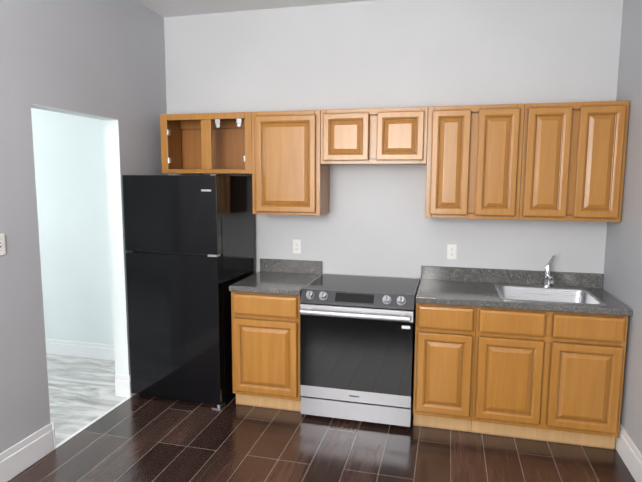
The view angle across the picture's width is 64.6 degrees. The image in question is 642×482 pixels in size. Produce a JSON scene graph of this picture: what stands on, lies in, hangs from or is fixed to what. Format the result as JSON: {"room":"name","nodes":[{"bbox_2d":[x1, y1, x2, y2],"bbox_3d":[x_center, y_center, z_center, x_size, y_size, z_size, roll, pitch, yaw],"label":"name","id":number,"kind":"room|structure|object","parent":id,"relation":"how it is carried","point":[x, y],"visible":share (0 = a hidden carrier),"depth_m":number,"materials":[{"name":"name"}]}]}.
{"room":"kitchen","nodes":[
{"label":"kitchen","id":0,"kind":"room"},
{"bbox_2d":[0,0,168,452],"bbox_3d":[-2.012,-0.056,1.840,0.120,3.000,5.300,2,7,14],"label":"wall","id":1,"kind":"structure","parent":0,"point":[104,60],"depth_m":3.07,"materials":[{"name":"grey paint"}]},
{"bbox_2d":[0,233,5,255],"bbox_3d":[-1.721,0.022,2.726,0.019,0.118,0.072,2,7,14],"label":"switch plate","id":2,"kind":"object","parent":1,"relation":"attached to","point":[2,245],"visible":1,"depth_m":2.74,"materials":[{"name":"white plastic"}]},
{"bbox_2d":[0,374,134,481],"bbox_3d":[-2.012,1.345,2.007,0.133,0.178,5.298,2,7,14],"label":"baseboard","id":3,"kind":"structure","parent":1,"relation":"attached to","point":[23,455],"depth_m":2.99,"materials":[{"name":"white wood"}]},
{"bbox_2d":[46,354,125,444],"bbox_3d":[-3.842,1.419,2.481,3.880,0.100,5.500,2,7,14],"label":"floor","id":4,"kind":"structure","parent":0,"point":[81,392],"depth_m":4.02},
{"bbox_2d":[134,0,371,16],"bbox_3d":[-0.299,-1.535,1.227,3.640,0.100,5.500,2,7,14],"label":"ceiling","id":5,"kind":"structure","parent":0,"point":[168,8],"depth_m":3.89,"materials":[{"name":"paint"}]},
{"bbox_2d":[8,394,635,481],"bbox_3d":[-0.255,1.544,1.585,3.520,0.100,5.500,2,7,14],"label":"floor","id":6,"kind":"structure","parent":0,"point":[140,438],"depth_m":3.13,"materials":[{"name":"brown wood"}]},
{"bbox_2d":[53,397,129,449],"bbox_3d":[-1.572,1.250,3.536,0.024,0.004,0.790,2,7,14],"label":"threshold","id":7,"kind":"object","parent":6,"relation":"on","point":[89,424],"depth_m":3.49,"materials":[{"name":"white"}]},
{"bbox_2d":[122,174,255,409],"bbox_3d":[-0.995,0.335,4.009,0.768,1.712,0.704,2,7,14],"label":"fridge","id":8,"kind":"object","parent":6,"relation":"on","point":[190,243],"visible":0.96,"depth_m":3.69,"materials":[{"name":"black metal"}]},
{"bbox_2d":[231,291,300,411],"bbox_3d":[-0.325,0.769,3.925,0.518,0.876,0.644,2,7,14],"label":"base cabinet","id":9,"kind":"object","parent":6,"relation":"on","point":[265,350],"visible":0.71,"depth_m":3.61,"materials":[{"name":"brown wood"}]},
{"bbox_2d":[229,258,321,294],"bbox_3d":[-0.324,0.261,3.867,0.532,0.144,0.637,2,7,14],"label":"countertop","id":10,"kind":"structure","parent":9,"relation":"on","point":[284,276],"depth_m":3.94,"materials":[{"name":"stone"}]},
{"bbox_2d":[300,273,419,426],"bbox_3d":[0.300,0.773,3.720,0.770,0.924,0.727,2,7,14],"label":"range","id":11,"kind":"object","parent":6,"relation":"on","point":[357,343],"visible":1,"depth_m":3.44,"materials":[{"name":"silver metal"}]},
{"bbox_2d":[413,303,475,431],"bbox_3d":[0.879,0.811,3.624,0.381,0.876,0.644,2,7,14],"label":"base cabinet","id":12,"kind":"object","parent":6,"relation":"on","point":[444,365],"visible":0.83,"depth_m":3.31,"materials":[{"name":"brown wood"}]},
{"bbox_2d":[471,307,627,449],"bbox_3d":[1.485,0.832,3.473,0.868,0.876,0.644,2,7,14],"label":"base cabinet","id":13,"kind":"object","parent":6,"relation":"on","point":[551,376],"visible":0.83,"depth_m":3.17,"materials":[{"name":"brown wood"}]},
{"bbox_2d":[415,266,632,315],"bbox_3d":[1.310,0.318,3.459,1.270,0.144,0.637,2,7,14],"label":"countertop","id":14,"kind":"structure","parent":13,"relation":"on","point":[462,286],"depth_m":3.60,"materials":[{"name":"stone"}]},
{"bbox_2d":[542,255,555,286],"bbox_3d":[1.598,0.216,3.535,0.070,0.237,0.210,2,7,14],"label":"faucet","id":15,"kind":"object","parent":14,"relation":"on","point":[548,279],"visible":1,"depth_m":3.59,"materials":[{"name":"silver metal"}]},
{"bbox_2d":[494,283,605,305],"bbox_3d":[1.508,0.440,3.430,0.615,0.182,0.550,2,7,14],"label":"sink","id":16,"kind":"object","parent":14,"relation":"in","point":[551,294],"visible":0.48,"depth_m":3.56,"materials":[{"name":"silver metal"}]},
{"bbox_2d":[31,0,622,344],"bbox_3d":[-1.469,-0.371,4.468,7.400,3.000,0.100,2,7,14],"label":"wall","id":17,"kind":"structure","parent":0,"point":[374,221],"depth_m":3.92,"materials":[{"name":"grey paint"}]},
{"bbox_2d":[160,112,251,173],"bbox_3d":[-0.855,-0.767,4.052,0.764,0.458,0.304,2,7,14],"label":"upper cabinet","id":18,"kind":"object","parent":17,"relation":"attached to","point":[208,143],"visible":0.94,"depth_m":4.14,"materials":[{"name":"brown wood"}]},
{"bbox_2d":[252,110,329,215],"bbox_3d":[-0.229,-0.592,3.904,0.532,0.765,0.324,2,7,14],"label":"upper cabinet","id":19,"kind":"object","parent":17,"relation":"attached to","point":[290,174],"visible":0.94,"depth_m":3.75,"materials":[{"name":"brown wood"}]},
{"bbox_2d":[293,239,300,253],"bbox_3d":[-0.196,0.046,4.138,0.072,0.118,0.009,2,7,14],"label":"electrical outlet","id":20,"kind":"object","parent":17,"relation":"attached to","point":[296,246],"visible":1,"depth_m":4.13,"materials":[{"name":"white plastic"}]},
{"bbox_2d":[320,107,427,164],"bbox_3d":[0.399,-0.757,3.725,0.759,0.388,0.324,2,7,14],"label":"upper cabinet","id":21,"kind":"object","parent":17,"relation":"attached to","point":[382,136],"visible":0.94,"depth_m":3.58,"materials":[{"name":"brown wood"}]},
{"bbox_2d":[447,244,456,259],"bbox_3d":[0.992,0.084,3.841,0.072,0.118,0.009,2,7,14],"label":"electrical outlet","id":22,"kind":"object","parent":17,"relation":"attached to","point":[451,251],"visible":1,"depth_m":3.84,"materials":[{"name":"white plastic"}]},
{"bbox_2d":[425,104,524,219],"bbox_3d":[1.067,-0.548,3.580,0.620,0.763,0.324,2,7,14],"label":"upper cabinet","id":23,"kind":"object","parent":17,"relation":"attached to","point":[474,162],"visible":1,"depth_m":3.43,"materials":[{"name":"brown wood"}]},
{"bbox_2d":[519,101,629,221],"bbox_3d":[1.668,-0.527,3.430,0.617,0.763,0.324,2,7,14],"label":"upper cabinet","id":24,"kind":"object","parent":17,"relation":"attached to","point":[573,160],"visible":1,"depth_m":3.28,"materials":[{"name":"brown wood"}]},
{"bbox_2d":[603,0,641,453],"bbox_3d":[1.398,0.069,0.936,0.100,3.000,5.400,2,7,14],"label":"wall","id":25,"kind":"structure","parent":0,"point":[622,280],"depth_m":3.10,"materials":[{"name":"grey paint"}]},
{"bbox_2d":[615,424,641,481],"bbox_3d":[1.349,1.462,1.168,0.014,0.178,5.298,2,7,14],"label":"baseboard","id":26,"kind":"structure","parent":25,"relation":"attached to","point":[628,451],"depth_m":2.95,"materials":[{"name":"white"}]},
{"bbox_3d":[-3.906,-0.116,2.261,3.760,3.000,5.400,2,7,14],"label":"wall","id":27,"kind":"structure","parent":0,"visible":0},
{"bbox_2d":[45,338,114,360],"bbox_3d":[-3.206,0.990,5.010,3.658,0.150,0.019,2,7,14],"label":"baseboard","id":28,"kind":"structure","parent":27,"relation":"attached to","point":[81,349],"depth_m":4.75,"materials":[{"name":"white"}]}
]}

